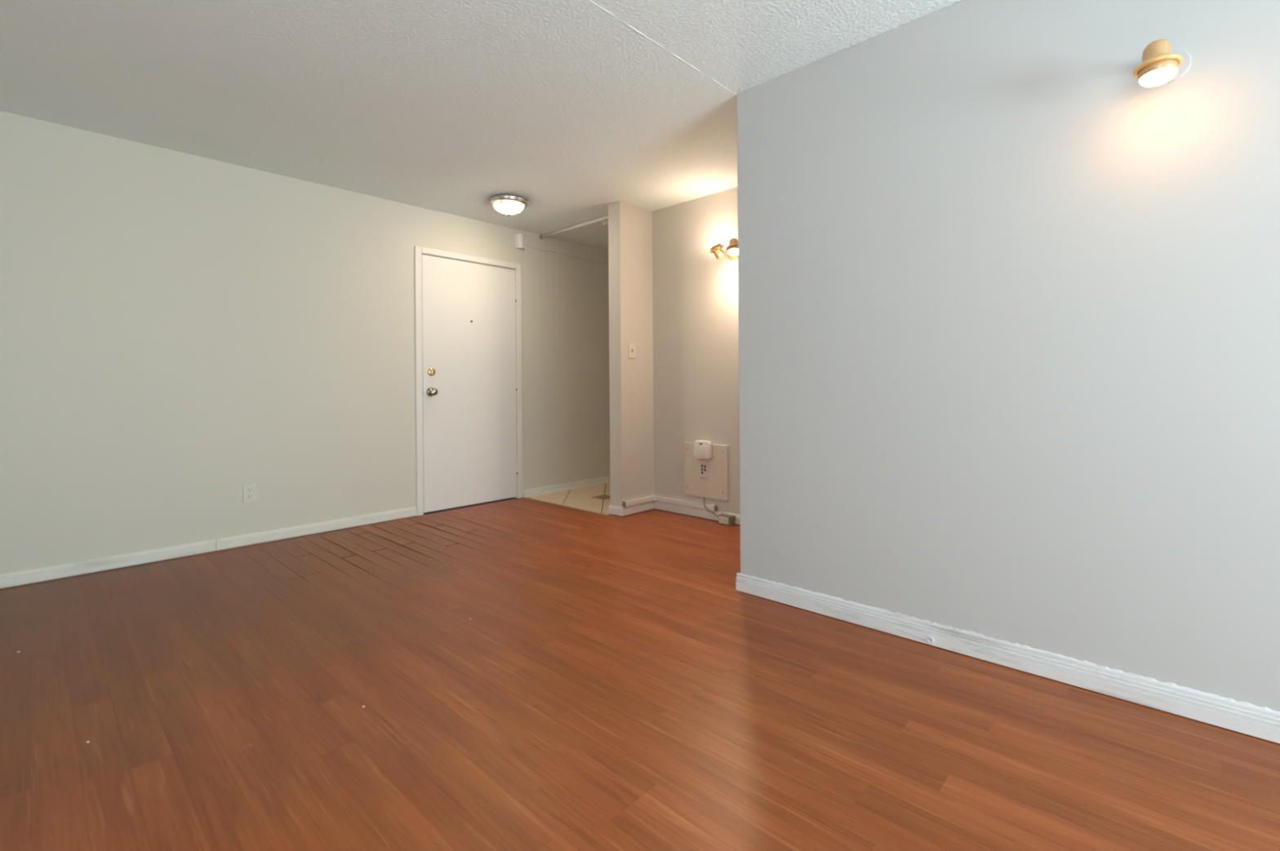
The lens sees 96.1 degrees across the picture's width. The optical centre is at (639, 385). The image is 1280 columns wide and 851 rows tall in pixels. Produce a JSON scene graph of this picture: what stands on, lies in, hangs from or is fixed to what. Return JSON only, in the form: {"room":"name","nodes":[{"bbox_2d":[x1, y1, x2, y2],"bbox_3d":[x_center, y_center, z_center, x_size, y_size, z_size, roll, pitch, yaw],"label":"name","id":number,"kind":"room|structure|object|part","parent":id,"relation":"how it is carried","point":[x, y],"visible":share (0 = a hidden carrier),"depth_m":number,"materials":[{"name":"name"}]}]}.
{"room":"empty living room","nodes":[
{"label":"empty living room","id":0,"kind":"room"},
{"bbox_2d":[0,111,609,589],"bbox_3d":[-2.192,-0.139,4.052,0.120,2.498,7.740,0,0,43],"label":"wall","id":1,"kind":"structure","parent":0,"point":[180,332],"depth_m":3.52,"materials":[{"name":"beige paint"}]},
{"bbox_2d":[0,506,416,588],"bbox_3d":[-3.216,0.977,2.858,0.014,0.067,4.347,0,0,43],"label":"baseboard","id":2,"kind":"structure","parent":1,"relation":"attached to","point":[17,578],"depth_m":3.41,"materials":[{"name":"paint"}]},
{"bbox_2d":[243,484,256,503],"bbox_3d":[-2.476,0.683,3.650,0.009,0.116,0.070,0,0,43],"label":"power outlet","id":3,"kind":"object","parent":1,"relation":"attached to","point":[250,490],"visible":1,"depth_m":3.65,"materials":[{"name":"beige plastic"}]},
{"bbox_2d":[246,494,253,498],"bbox_3d":[-2.474,0.703,3.648,0.003,0.028,0.033,0,0,43],"label":"socket","id":4,"kind":"object","parent":3,"relation":"attached to","point":[248,496],"depth_m":3.65,"materials":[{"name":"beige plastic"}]},
{"bbox_2d":[246,488,253,493],"bbox_3d":[-2.474,0.663,3.648,0.003,0.028,0.033,0,0,43],"label":"socket","id":5,"kind":"object","parent":3,"relation":"attached to","point":[248,490],"depth_m":3.65,"materials":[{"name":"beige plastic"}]},
{"bbox_2d":[414,245,523,515],"bbox_3d":[-1.395,-0.039,4.801,0.014,2.087,0.981,0,0,43],"label":"trim","id":6,"kind":"structure","parent":1,"relation":"attached to","point":[419,251],"depth_m":4.48,"materials":[{"name":"white paint"}]},
{"bbox_2d":[422,254,517,512],"bbox_3d":[-1.383,-0.018,4.793,0.108,2.017,0.873,0,0,43],"label":"door","id":7,"kind":"structure","parent":1,"relation":"in","point":[468,325],"depth_m":4.77,"materials":[{"name":"white paint"}]},
{"bbox_3d":[-1.624,0.049,4.510,0.068,0.072,0.072,0,0,43],"label":"knob","id":8,"kind":"part","parent":7,"relation":"part of","materials":[{"name":"grey metal"}]},
{"bbox_2d":[423,497,516,515],"bbox_3d":[-1.437,1.018,4.846,0.116,0.032,0.864,0,0,43],"label":"trim","id":9,"kind":"structure","parent":1,"relation":"attached to","point":[490,502],"depth_m":4.78,"materials":[{"name":"brown wood"}]},
{"bbox_2d":[515,233,526,250],"bbox_3d":[-1.054,-1.285,5.146,0.052,0.130,0.107,0,0,43],"label":"door chime","id":10,"kind":"object","parent":1,"relation":"attached to","point":[520,240],"visible":1,"depth_m":5.12,"materials":[{"name":"white plastic"}]},
{"bbox_2d":[523,475,609,497],"bbox_3d":[-0.300,0.962,5.942,0.034,0.067,2.166,0,0,43],"label":"baseboard","id":11,"kind":"structure","parent":1,"relation":"attached to","point":[531,492],"depth_m":5.50,"materials":[{"name":"paint"}]},
{"bbox_2d":[526,245,608,264],"bbox_3d":[-0.332,-1.260,5.942,0.009,0.024,2.040,0,0,43],"label":"trim","id":12,"kind":"structure","parent":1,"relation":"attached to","point":[526,246],"depth_m":5.53,"materials":[{"name":"paint"}]},
{"bbox_2d":[0,0,962,250],"bbox_3d":[0.578,-1.458,1.437,7.752,0.100,7.740,0,0,43],"label":"ceiling","id":13,"kind":"structure","parent":0,"point":[564,108],"depth_m":2.65,"materials":[{"name":"paint"}]},
{"bbox_2d":[488,194,528,216],"bbox_3d":[-0.984,-1.333,4.312,0.284,0.127,0.284,0,0,43],"label":"ceiling light","id":14,"kind":"object","parent":13,"relation":"attached to","point":[508,204],"visible":1,"depth_m":4.23,"materials":[{"name":"white glass"}]},
{"bbox_3d":[-0.984,-1.320,4.312,0.234,0.070,0.234,0,0,43],"label":"lamp shade","id":15,"kind":"part","parent":14,"relation":"part of","materials":[{"name":"white glass"}]},
{"bbox_2d":[539,215,608,239],"bbox_3d":[-0.521,-1.372,4.960,1.084,0.050,0.038,0,0,43],"label":"rod","id":16,"kind":"object","parent":13,"relation":"attached to","point":[604,218],"visible":0.86,"depth_m":4.98,"materials":[{"name":"white metal"}]},
{"bbox_2d":[601,219,608,226],"bbox_3d":[-0.262,-1.384,4.905,0.124,0.037,0.124,0,0,43],"label":"smoke detector","id":17,"kind":"object","parent":13,"relation":"attached to","point":[605,223],"visible":0.41,"depth_m":4.87,"materials":[{"name":"beige plastic"}]},
{"bbox_2d":[589,0,735,94],"bbox_3d":[-0.032,-1.403,2.255,0.010,0.004,1.435,0,0,43],"label":"trim","id":18,"kind":"structure","parent":13,"relation":"attached to","point":[610,13],"depth_m":2.34,"materials":[{"name":"paint"}]},
{"bbox_2d":[608,201,653,516],"bbox_3d":[0.533,-0.159,5.186,0.129,2.498,2.115,0,0,43],"label":"wall","id":19,"kind":"structure","parent":0,"point":[629,226],"depth_m":4.45,"materials":[{"name":"paint"}]},
{"bbox_2d":[608,504,621,515],"bbox_3d":[-0.192,0.955,4.413,0.137,0.067,0.014,0,0,43],"label":"baseboard","id":20,"kind":"structure","parent":19,"relation":"attached to","point":[612,509],"depth_m":4.41,"materials":[{"name":"paint"}]},
{"bbox_2d":[628,343,635,358],"bbox_3d":[-0.058,-0.270,4.450,0.020,0.116,0.070,0,0,43],"label":"light switch","id":21,"kind":"object","parent":19,"relation":"attached to","point":[631,346],"visible":1,"depth_m":4.45,"materials":[{"name":"beige plastic"}]},
{"bbox_2d":[620,500,654,516],"bbox_3d":[-0.011,0.954,4.495,0.014,0.067,0.380,0,0,43],"label":"baseboard","id":22,"kind":"structure","parent":19,"relation":"attached to","point":[624,511],"depth_m":4.47,"materials":[{"name":"paint"}]},
{"bbox_2d":[0,483,1279,850],"bbox_3d":[0.596,1.019,1.437,7.512,0.061,7.500,0,0,43],"label":"floor","id":23,"kind":"structure","parent":0,"point":[610,684],"depth_m":1.72,"materials":[{"name":"red laminate"}]},
{"bbox_2d":[524,497,607,515],"bbox_3d":[-0.644,1.000,4.796,1.064,0.008,0.014,0,0,43],"label":"trim","id":24,"kind":"structure","parent":23,"relation":"on","point":[525,497],"depth_m":4.75,"materials":[{"name":"wood"}]},
{"bbox_2d":[703,497,735,526],"bbox_3d":[0.558,0.909,4.164,0.063,0.159,0.281,0,0,-45],"label":"floor outlet","id":25,"kind":"object","parent":23,"relation":"on","point":[724,519],"visible":1,"depth_m":4.08,"materials":[{"name":"plastic"}]},
{"bbox_3d":[0.523,0.900,4.209,0.028,0.141,0.172,0,0,-38],"label":"power cord","id":26,"kind":"part","parent":25,"relation":"part of","materials":[{"name":"grey plastic"}]},
{"bbox_3d":[0.594,0.957,4.092,0.084,0.051,0.003,0,0,43],"label":"plate","id":27,"kind":"part","parent":25,"relation":"part of","materials":[{"name":"paint"}]},
{"bbox_2d":[652,186,740,525],"bbox_3d":[1.210,-0.164,3.681,2.920,2.498,0.120,0,0,43],"label":"wall","id":28,"kind":"structure","parent":0,"point":[695,295],"depth_m":4.35,"materials":[{"name":"paint"}]},
{"bbox_2d":[622,494,717,511],"bbox_3d":[0.217,0.897,4.294,0.622,0.042,0.358,0,0,43],"label":"cable raceway","id":29,"kind":"object","parent":28,"relation":"attached to","point":[712,507],"visible":1,"depth_m":4.43,"materials":[{"name":"white plastic"}]},
{"bbox_2d":[654,500,740,524],"bbox_3d":[1.134,0.945,3.669,2.786,0.067,0.014,0,0,43],"label":"baseboard","id":30,"kind":"structure","parent":28,"relation":"attached to","point":[704,513],"depth_m":4.36,"materials":[{"name":"paint"}]},
{"bbox_2d":[684,442,728,501],"bbox_3d":[0.488,0.631,4.270,0.391,0.397,0.020,0,0,43],"label":"access panel","id":31,"kind":"object","parent":28,"relation":"attached to","point":[704,478],"visible":1,"depth_m":4.25,"materials":[{"name":"paint"}]},
{"bbox_2d":[693,440,712,460],"bbox_3d":[0.464,0.475,4.256,0.150,0.139,0.035,0,0,43],"label":"box","id":32,"kind":"object","parent":31,"relation":"attached to","point":[703,450],"visible":1,"depth_m":4.23,"materials":[{"name":"white plastic"}]},
{"bbox_3d":[0.472,0.623,4.273,0.062,0.100,0.002,0,0,43],"label":"port plate","id":33,"kind":"part","parent":31,"relation":"part of","materials":[{"name":"beige plastic"}]},
{"bbox_2d":[710,238,737,261],"bbox_3d":[0.614,-0.952,4.027,0.259,0.129,0.185,0,0,43],"label":"wall spotlight","id":34,"kind":"object","parent":28,"relation":"attached to","point":[716,248],"visible":0.86,"depth_m":4.03,"materials":[{"name":"gold metal"}]},
{"bbox_3d":[0.531,-0.995,4.068,0.078,0.043,0.078,0,0,43],"label":"bulb","id":35,"kind":"part","parent":34,"relation":"part of","materials":[{"name":"beige glass"}]},
{"bbox_3d":[0.669,-0.946,4.097,0.116,0.116,0.010,0,0,43],"label":"mounting plate","id":36,"kind":"part","parent":34,"relation":"part of","materials":[{"name":"beige ceramic"}]},
{"bbox_3d":[0.642,-0.912,3.936,0.080,0.032,0.079,0,0,43],"label":"bulb","id":37,"kind":"part","parent":34,"relation":"part of","materials":[{"name":"beige glass"}]},
{"bbox_2d":[737,0,1279,711],"bbox_3d":[2.287,-0.172,1.146,4.877,2.498,0.105,0,0,43],"label":"wall","id":38,"kind":"structure","parent":0,"point":[1009,299],"depth_m":1.97,"materials":[{"name":"grey paint"}]},
{"bbox_2d":[897,629,933,644],"bbox_3d":[1.058,0.962,2.213,0.133,0.027,0.007,0,0,43],"label":"cable loop","id":39,"kind":"object","parent":38,"relation":"attached to","point":[931,638],"visible":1,"depth_m":2.18,"materials":[{"name":"white plastic"}]},
{"bbox_2d":[735,573,1279,743],"bbox_3d":[2.205,0.930,1.149,4.772,0.087,0.015,0,0,43],"label":"baseboard","id":40,"kind":"structure","parent":38,"relation":"attached to","point":[1244,717],"depth_m":1.94,"materials":[{"name":"paint"}]},
{"bbox_2d":[1133,39,1191,87],"bbox_3d":[1.507,-0.928,1.665,0.214,0.146,0.105,0,0,-40],"label":"wall spotlight","id":41,"kind":"object","parent":38,"relation":"attached to","point":[1161,64],"visible":1,"depth_m":1.61,"materials":[{"name":"gold metal"}]},
{"bbox_3d":[1.465,-0.867,1.628,0.081,0.025,0.081,0,0,43],"label":"bulb","id":42,"kind":"part","parent":41,"relation":"part of","materials":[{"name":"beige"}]},
{"bbox_3d":[1.586,-0.956,1.722,0.092,0.092,0.010,0,0,43],"label":"mounting plate","id":43,"kind":"part","parent":41,"relation":"part of","materials":[{"name":"grey paint"}]}
]}

